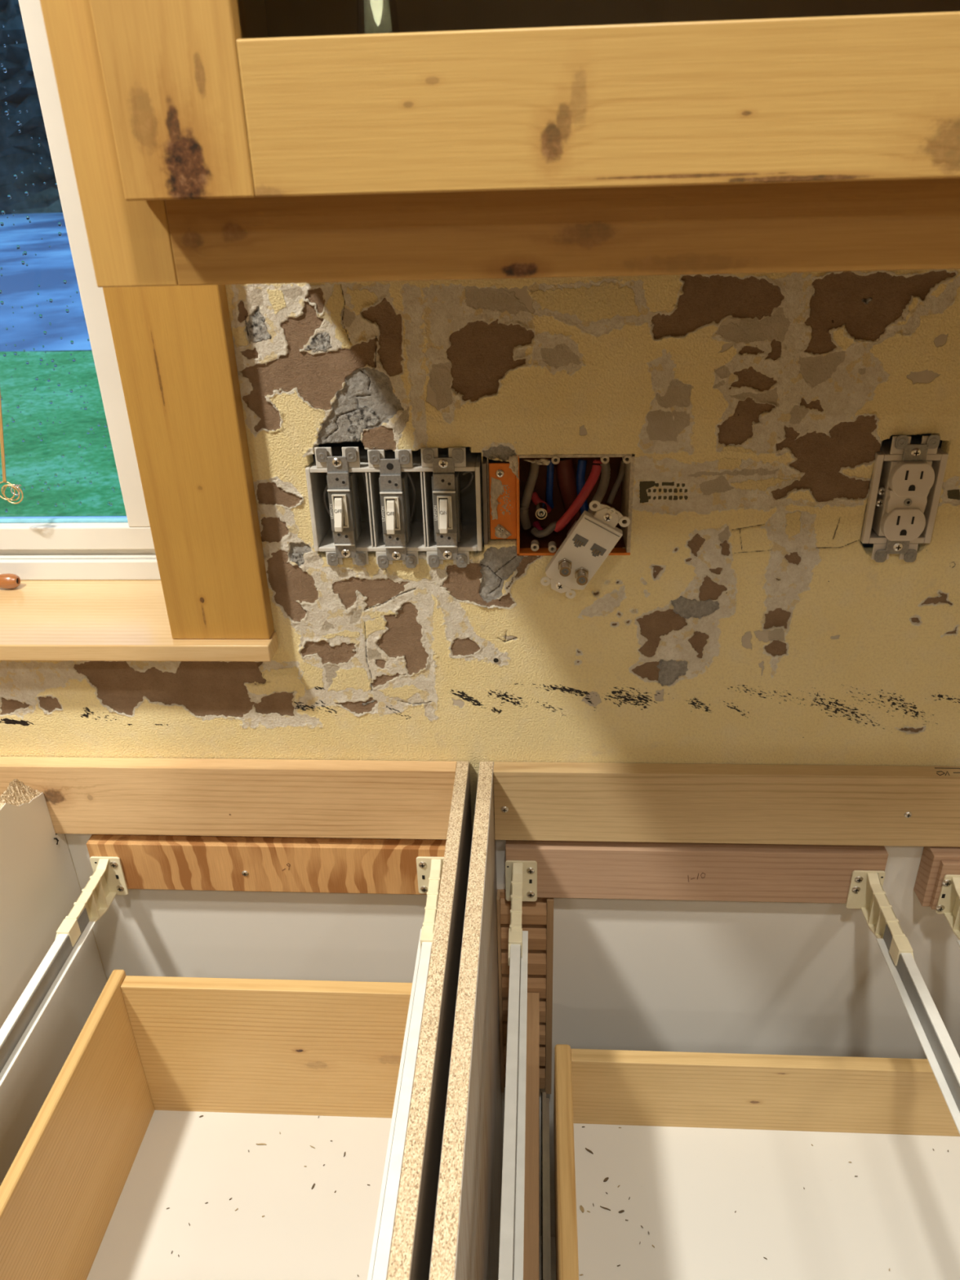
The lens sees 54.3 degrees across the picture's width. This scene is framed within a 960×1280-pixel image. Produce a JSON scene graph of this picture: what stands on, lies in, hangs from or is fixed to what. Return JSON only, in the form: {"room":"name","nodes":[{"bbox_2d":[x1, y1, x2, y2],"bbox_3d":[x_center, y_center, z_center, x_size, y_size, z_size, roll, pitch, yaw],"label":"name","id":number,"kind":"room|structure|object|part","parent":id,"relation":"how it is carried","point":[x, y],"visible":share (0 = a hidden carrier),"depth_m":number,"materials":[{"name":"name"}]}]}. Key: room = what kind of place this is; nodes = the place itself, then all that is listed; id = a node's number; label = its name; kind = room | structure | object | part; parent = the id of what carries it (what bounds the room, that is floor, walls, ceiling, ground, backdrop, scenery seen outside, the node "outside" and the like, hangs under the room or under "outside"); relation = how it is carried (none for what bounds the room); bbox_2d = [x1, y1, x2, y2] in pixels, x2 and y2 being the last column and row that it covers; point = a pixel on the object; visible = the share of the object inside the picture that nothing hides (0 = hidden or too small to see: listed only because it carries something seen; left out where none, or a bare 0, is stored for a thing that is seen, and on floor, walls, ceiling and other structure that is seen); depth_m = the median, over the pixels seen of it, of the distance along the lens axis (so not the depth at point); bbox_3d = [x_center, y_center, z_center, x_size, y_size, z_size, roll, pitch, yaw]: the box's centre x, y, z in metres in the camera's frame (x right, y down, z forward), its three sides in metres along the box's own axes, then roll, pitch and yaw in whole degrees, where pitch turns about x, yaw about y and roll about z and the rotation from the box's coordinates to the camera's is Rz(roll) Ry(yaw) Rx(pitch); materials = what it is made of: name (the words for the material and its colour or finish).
{"room":"damaged room","nodes":[
{"label":"damaged room","id":0,"kind":"room"},
{"bbox_2d":[0,268,959,1128],"bbox_3d":[-0.051,-0.186,0.790,4.200,2.436,0.018,0,27,4],"label":"wall","id":1,"kind":"structure","parent":0,"point":[748,618],"depth_m":0.83,"materials":[{"name":"paint"}]},
{"bbox_2d":[0,0,278,662],"bbox_3d":[-0.769,-0.543,0.711,1.134,1.172,0.182,0,27,4],"label":"window","id":2,"kind":"structure","parent":1,"relation":"in","point":[180,576],"depth_m":0.84,"materials":[{"name":"brown wood"}]},
{"bbox_2d":[0,573,20,588],"bbox_3d":[-0.526,-0.062,0.988,0.081,0.016,0.016,0,27,4],"label":"cord tassel","id":3,"kind":"object","parent":2,"relation":"on","point":[7,580],"visible":1,"depth_m":0.98,"materials":[{"name":"brown wood"}]},
{"bbox_2d":[0,391,23,503],"bbox_3d":[-0.461,-0.242,0.893,0.055,0.234,0.004,0,27,4],"label":"blind cord","id":4,"kind":"object","parent":2,"relation":"hanging from","point":[14,486],"visible":1,"depth_m":0.94,"materials":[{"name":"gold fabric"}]},
{"bbox_3d":[-0.457,-0.252,0.887,0.046,0.211,0.002,0,27,4],"label":"cord","id":5,"kind":"part","parent":4,"relation":"part of","materials":[{"name":"beige fabric"}]},
{"bbox_3d":[-0.754,-0.543,0.805,0.752,0.927,0.003,0,27,4],"label":"pane","id":6,"kind":"part","parent":2,"relation":"part of","materials":[{"name":"clear glass"}]},
{"bbox_3d":[-0.754,-0.542,0.797,0.833,0.990,0.026,0,27,4],"label":"sash","id":7,"kind":"part","parent":2,"relation":"part of","materials":[{"name":"white plastic"}]},
{"bbox_3d":[-0.754,-0.542,0.795,0.914,1.058,0.031,0,27,4],"label":"frame","id":8,"kind":"part","parent":2,"relation":"part of","materials":[{"name":"white plastic"}]},
{"bbox_3d":[-0.754,-0.030,0.976,1.134,0.017,0.182,0,27,4],"label":"sill","id":9,"kind":"part","parent":2,"relation":"part of","materials":[{"name":"brown wood"}]},
{"bbox_3d":[-0.255,-0.495,0.625,0.093,1.104,0.018,0,27,4],"label":"casing","id":10,"kind":"part","parent":2,"relation":"part of","materials":[{"name":"brown wood"}]},
{"bbox_2d":[305,446,483,564],"bbox_3d":[-0.073,-0.131,0.848,0.150,0.108,0.068,0,27,4],"label":"switch box","id":11,"kind":"object","parent":1,"relation":"attached to","point":[371,538],"visible":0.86,"depth_m":0.84,"materials":[{"name":"grey plastic"}]},
{"bbox_2d":[323,484,330,515],"bbox_3d":[-0.130,-0.122,0.847,0.012,0.049,0.025,17,32,31],"label":"wire","id":12,"kind":"object","parent":11,"relation":"in","point":[326,488],"visible":0.5,"depth_m":0.84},
{"bbox_2d":[315,447,365,565],"bbox_3d":[-0.121,-0.116,0.821,0.034,0.108,0.044,0,27,4],"label":"toggle switch","id":13,"kind":"object","parent":11,"relation":"attached to","point":[342,485],"visible":1,"depth_m":0.81,"materials":[{"name":"white metal"}]},
{"bbox_3d":[-0.121,-0.112,0.814,0.012,0.030,0.002,0,27,4],"label":"toggle frame","id":14,"kind":"part","parent":13,"relation":"part of","materials":[{"name":"beige plastic"}]},
{"bbox_2d":[361,472,368,505],"bbox_3d":[-0.102,-0.135,0.844,0.007,0.049,0.028,4,28,11],"label":"wire","id":15,"kind":"object","parent":11,"relation":"attached to","point":[362,473],"visible":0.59,"depth_m":0.84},
{"bbox_2d":[368,449,416,568],"bbox_3d":[-0.075,-0.114,0.820,0.034,0.108,0.044,0,27,4],"label":"toggle switch","id":16,"kind":"object","parent":11,"relation":"attached to","point":[393,482],"visible":1,"depth_m":0.81,"materials":[{"name":"white metal"}]},
{"bbox_3d":[-0.076,-0.110,0.812,0.012,0.030,0.002,0,27,4],"label":"toggle frame","id":17,"kind":"part","parent":16,"relation":"part of","materials":[{"name":"beige plastic"}]},
{"bbox_2d":[406,471,416,523],"bbox_3d":[-0.061,-0.128,0.840,0.008,0.056,0.018,-5,27,-7],"label":"wire","id":18,"kind":"object","parent":11,"relation":"in","point":[408,473],"visible":0.95,"depth_m":0.84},
{"bbox_2d":[422,448,466,567],"bbox_3d":[-0.030,-0.115,0.817,0.034,0.108,0.044,0,27,4],"label":"toggle switch","id":19,"kind":"object","parent":11,"relation":"attached to","point":[446,490],"visible":0.99,"depth_m":0.81,"materials":[{"name":"white metal"}]},
{"bbox_3d":[-0.030,-0.110,0.809,0.012,0.030,0.002,0,27,4],"label":"toggle frame","id":20,"kind":"part","parent":19,"relation":"part of","materials":[{"name":"beige plastic"}]},
{"bbox_2d":[460,471,474,492],"bbox_3d":[-0.013,-0.140,0.829,0.011,0.027,0.023,-8,28,-13],"label":"wire","id":21,"kind":"object","parent":11,"relation":"attached to","point":[464,472],"visible":0.96,"depth_m":0.82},
{"bbox_2d":[482,456,490,544],"bbox_3d":[0.006,-0.132,0.845,0.004,0.075,0.064,0,27,4],"label":"plate","id":22,"kind":"object","parent":1,"relation":"attached to","point":[485,460],"visible":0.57,"depth_m":0.82,"materials":[{"name":"grey metal"}]},
{"bbox_2d":[486,457,490,541],"bbox_3d":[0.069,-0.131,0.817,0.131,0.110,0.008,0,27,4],"label":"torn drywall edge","id":23,"kind":"object","parent":1,"relation":"attached to","point":[488,491],"visible":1,"depth_m":0.82,"materials":[{"name":"plastic"}]},
{"bbox_2d":[492,657,499,663],"bbox_3d":[0.015,0.019,0.885,0.007,0.007,0.002,0,27,4],"label":"wall anchor","id":24,"kind":"object","parent":1,"relation":"attached to","point":[495,660],"visible":1,"depth_m":0.89,"materials":[{"name":"white plastic"}]},
{"bbox_2d":[40,0,959,287],"bbox_3d":[0.233,-0.570,0.368,0.823,0.761,0.348,0,27,4],"label":"upper cabinet","id":25,"kind":"object","parent":1,"relation":"attached to","point":[211,142],"visible":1,"depth_m":0.38,"materials":[{"name":"brown wood"}]},
{"bbox_3d":[-0.170,-0.580,0.410,0.013,0.761,0.309,0,27,4],"label":"panel","id":26,"kind":"part","parent":25,"relation":"part of","materials":[{"name":"brown wood"}]},
{"bbox_3d":[0.253,-0.183,0.404,0.785,0.040,0.019,0,27,4],"label":"frame rail","id":27,"kind":"part","parent":25,"relation":"part of","materials":[{"name":"brown wood"}]},
{"bbox_3d":[0.224,-0.214,0.368,0.638,0.056,0.020,0,27,4],"label":"rail","id":28,"kind":"part","parent":25,"relation":"part of","materials":[{"name":"brown wood"}]},
{"bbox_3d":[0.243,-0.649,0.519,0.797,0.761,0.006,0,27,4],"label":"panel","id":29,"kind":"part","parent":25,"relation":"part of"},
{"bbox_2d":[488,453,635,555],"bbox_3d":[0.072,-0.132,0.841,0.124,0.092,0.073,0,27,4],"label":"box","id":30,"kind":"object","parent":1,"relation":"attached to","point":[504,478],"visible":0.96,"depth_m":0.83,"materials":[{"name":"orange plastic"}]},
{"bbox_2d":[520,462,539,529],"bbox_3d":[0.045,-0.132,0.857,0.022,0.063,0.010,-22,34,-34],"label":"cable","id":31,"kind":"object","parent":30,"relation":"in","point":[534,468],"visible":0.94,"depth_m":0.85,"materials":[{"name":"grey plastic"}]},
{"bbox_2d":[533,520,543,530],"bbox_3d":[0.053,-0.102,0.848,0.007,0.009,0.014,-11,29,-18],"label":"cable","id":32,"kind":"object","parent":30,"relation":"in","point":[535,524],"visible":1,"depth_m":0.84,"materials":[{"name":"plastic"}]},
{"bbox_2d":[535,502,546,519],"bbox_3d":[0.055,-0.118,0.850,0.011,0.018,0.044,0,27,4],"label":"plug","id":33,"kind":"object","parent":30,"relation":"in","point":[540,508],"visible":1,"depth_m":0.83,"materials":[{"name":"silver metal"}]},
{"bbox_2d":[531,492,551,513],"bbox_3d":[0.056,-0.126,0.861,0.020,0.020,0.012,0,27,4],"label":"cable","id":34,"kind":"object","parent":30,"relation":"in","point":[535,499],"visible":0.73,"depth_m":0.86,"materials":[{"name":"red plastic"}]},
{"bbox_2d":[530,520,565,537],"bbox_3d":[0.061,-0.100,0.840,0.032,0.016,0.013,0,27,4],"label":"cable","id":35,"kind":"object","parent":30,"relation":"in","point":[551,527],"visible":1,"depth_m":0.84,"materials":[{"name":"grey plastic"}]},
{"bbox_2d":[546,459,554,508],"bbox_3d":[0.064,-0.142,0.857,0.008,0.048,0.013,0,27,4],"label":"cable","id":36,"kind":"object","parent":30,"relation":"in","point":[550,468],"visible":0.92,"depth_m":0.85,"materials":[{"name":"blue plastic"}]},
{"bbox_2d":[555,458,581,530],"bbox_3d":[0.084,-0.131,0.871,0.030,0.078,0.021,0,27,4],"label":"cable","id":37,"kind":"object","parent":30,"relation":"in","point":[565,471],"visible":0.6,"depth_m":0.86,"materials":[{"name":"brown plastic"}]},
{"bbox_2d":[554,459,602,532],"bbox_3d":[0.088,-0.126,0.826,0.046,0.062,0.017,-11,29,-17],"label":"cable","id":38,"kind":"object","parent":30,"relation":"in","point":[565,519],"visible":1,"depth_m":0.82,"materials":[{"name":"red plastic"}]},
{"bbox_2d":[576,459,588,514],"bbox_3d":[0.093,-0.133,0.844,0.010,0.057,0.023,-7,28,-11],"label":"cable","id":39,"kind":"object","parent":30,"relation":"in","point":[581,466],"visible":0.55,"depth_m":0.84,"materials":[{"name":"plastic"}]},
{"bbox_2d":[587,462,610,515],"bbox_3d":[0.106,-0.135,0.836,0.012,0.048,0.035,13,31,26],"label":"cable","id":40,"kind":"object","parent":30,"relation":"in","point":[601,491],"visible":0.66,"depth_m":0.83,"materials":[{"name":"grey plastic"}]},
{"bbox_2d":[606,460,625,504],"bbox_3d":[0.123,-0.142,0.847,0.021,0.038,0.006,-19,32,-31],"label":"cable","id":41,"kind":"object","parent":30,"relation":"in","point":[621,473],"visible":0.94,"depth_m":0.85,"materials":[{"name":"grey plastic"}]},
{"bbox_2d":[540,500,630,598],"bbox_3d":[0.090,-0.078,0.812,0.076,0.095,0.036,0,27,4],"label":"jack plate","id":42,"kind":"object","parent":1,"relation":"attached to","point":[590,540],"visible":1,"depth_m":0.80,"materials":[{"name":"beige plastic"}]},
{"bbox_2d":[558,558,571,576],"bbox_3d":[0.073,-0.063,0.808,0.012,0.013,0.014,0,27,4],"label":"socket","id":43,"kind":"object","parent":42,"relation":"attached to","point":[564,564],"depth_m":0.81,"materials":[{"name":"silver metal"}]},
{"bbox_2d":[561,568,585,582],"bbox_3d":[0.081,-0.055,0.805,0.021,0.015,0.002,0,27,4],"label":"socket","id":44,"kind":"object","parent":42,"relation":"attached to","point":[578,575],"depth_m":0.81,"materials":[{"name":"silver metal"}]},
{"bbox_2d":[574,566,588,585],"bbox_3d":[0.088,-0.055,0.812,0.012,0.013,0.014,0,27,4],"label":"socket","id":45,"kind":"object","parent":42,"relation":"attached to","point":[581,573],"depth_m":0.81,"materials":[{"name":"silver metal"}]},
{"bbox_3d":[0.089,-0.077,0.810,0.065,0.074,0.016,0,27,4],"label":"plate","id":46,"kind":"part","parent":42,"relation":"part of","materials":[{"name":"beige plastic"}]},
{"bbox_2d":[860,434,948,559],"bbox_3d":[0.359,-0.134,0.819,0.057,0.108,0.070,0,27,4],"label":"outlet box","id":47,"kind":"object","parent":1,"relation":"attached to","point":[888,452],"visible":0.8,"depth_m":0.79,"materials":[{"name":"white plastic"}]},
{"bbox_2d":[871,434,940,562],"bbox_3d":[0.356,-0.121,0.793,0.040,0.112,0.030,0,27,4],"label":"duplex outlet","id":48,"kind":"object","parent":1,"relation":"attached to","point":[904,486],"visible":1,"depth_m":0.78,"materials":[{"name":"white plastic"}]},
{"bbox_2d":[880,507,925,541],"bbox_3d":[0.358,-0.099,0.793,0.034,0.029,0.009,0,27,4],"label":"outlet","id":49,"kind":"object","parent":48,"relation":"attached to","point":[897,524],"depth_m":0.79,"materials":[{"name":"white plastic"}]},
{"bbox_2d":[888,461,934,497],"bbox_3d":[0.357,-0.133,0.775,0.034,0.029,0.009,0,27,4],"label":"outlet","id":50,"kind":"object","parent":48,"relation":"attached to","point":[905,478],"depth_m":0.77,"materials":[{"name":"white plastic"}]},
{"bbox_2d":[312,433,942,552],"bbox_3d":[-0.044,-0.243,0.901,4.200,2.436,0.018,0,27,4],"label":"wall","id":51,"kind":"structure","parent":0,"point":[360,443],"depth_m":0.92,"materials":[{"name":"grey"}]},
{"bbox_3d":[-0.119,1.735,-0.248,4.200,0.020,3.600,0,27,4],"label":"floor","id":52,"kind":"structure","parent":0,"visible":0},
{"bbox_2d":[0,756,471,1279],"bbox_3d":[-0.264,0.612,0.874,0.496,0.802,0.594,0,27,4],"label":"base cabinet","id":53,"kind":"object","parent":52,"relation":"on","point":[279,941],"visible":1,"depth_m":0.94,"materials":[{"name":"brown laminate"}]},
{"bbox_3d":[-0.461,0.608,0.894,0.011,0.802,0.570,0,27,4],"label":"panel","id":54,"kind":"part","parent":53,"relation":"part of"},
{"bbox_3d":[-0.413,0.385,0.744,0.016,0.022,0.465,0,27,4],"label":"slide rail","id":55,"kind":"part","parent":53,"relation":"part of","materials":[{"name":"white metal"}]},
{"bbox_3d":[-0.216,0.605,0.815,0.293,0.006,0.420,0,27,4],"label":"panel","id":56,"kind":"part","parent":53,"relation":"part of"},
{"bbox_3d":[-0.225,0.515,1.155,0.427,0.714,0.003,0,27,4],"label":"panel","id":57,"kind":"part","parent":53,"relation":"part of","materials":[{"name":"white plastic"}]},
{"bbox_3d":[-0.064,0.386,0.722,0.016,0.022,0.465,0,27,4],"label":"slide rail","id":58,"kind":"part","parent":53,"relation":"part of","materials":[{"name":"white metal"}]},
{"bbox_3d":[-0.023,0.609,0.868,0.012,0.800,0.574,0,27,4],"label":"panel","id":59,"kind":"part","parent":53,"relation":"part of","materials":[{"name":"beige wood"}]},
{"bbox_2d":[428,761,959,1279],"bbox_3d":[0.328,0.614,0.838,0.670,0.801,0.594,0,27,4],"label":"base cabinet","id":60,"kind":"object","parent":52,"relation":"on","point":[735,971],"visible":1,"depth_m":0.93,"materials":[{"name":"wood"}]},
{"bbox_3d":[0.001,0.609,0.867,0.013,0.800,0.574,0,27,4],"label":"panel","id":61,"kind":"part","parent":60,"relation":"part of","materials":[{"name":"beige wood"}]},
{"bbox_3d":[0.026,0.386,0.717,0.016,0.022,0.465,0,27,4],"label":"slide rail","id":62,"kind":"part","parent":60,"relation":"part of","materials":[{"name":"white metal"}]},
{"bbox_3d":[0.340,0.960,1.026,0.644,0.012,0.571,0,27,4],"label":"floor panel","id":63,"kind":"part","parent":60,"relation":"part of","materials":[{"name":"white wood"}]},
{"bbox_2d":[579,1204,584,1213],"bbox_3d":[0.096,0.534,0.879,0.003,0.001,0.007,-16,30,-25],"label":"chip","id":64,"kind":"object","parent":60,"relation":"on","point":[581,1207],"visible":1,"depth_m":0.88,"materials":[{"name":"brown wood"}]},
{"bbox_3d":[0.347,0.516,1.119,0.644,0.715,0.003,0,27,4],"label":"panel","id":65,"kind":"part","parent":60,"relation":"part of","materials":[{"name":"white plastic"}]},
{"bbox_3d":[0.323,0.591,0.765,0.487,0.006,0.406,0,27,4],"label":"panel","id":66,"kind":"part","parent":60,"relation":"part of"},
{"bbox_3d":[0.378,0.387,0.695,0.016,0.022,0.465,0,27,4],"label":"slide rail","id":67,"kind":"part","parent":60,"relation":"part of","materials":[{"name":"white metal"}]},
{"label":"outside","id":68,"kind":"structure","parent":0,"visible":0},
{"bbox_2d":[0,212,91,351],"bbox_3d":[-13.315,-11.609,27.231,90.000,0.021,36.100,0,27,4],"label":"lake","id":69,"kind":"structure","parent":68,"point":[20,282],"depth_m":16.06,"materials":[{"name":"blue liquid"}]},
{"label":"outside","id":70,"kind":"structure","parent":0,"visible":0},
{"bbox_2d":[0,350,126,516],"bbox_3d":[-8.577,-1.317,7.053,42.000,0.040,10.800,0,27,4],"label":"lawn","id":71,"kind":"structure","parent":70,"point":[75,423],"depth_m":7.14,"materials":[{"name":"green plant"}]},
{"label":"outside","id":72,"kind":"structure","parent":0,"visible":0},
{"bbox_2d":[0,0,62,214],"bbox_3d":[-17.495,-27.592,40.137,110.378,17.606,5.418,0,27,4],"label":"trees","id":73,"kind":"object","parent":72,"point":[17,148],"visible":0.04,"depth_m":43.07,"materials":[{"name":"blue plant"}]}
]}

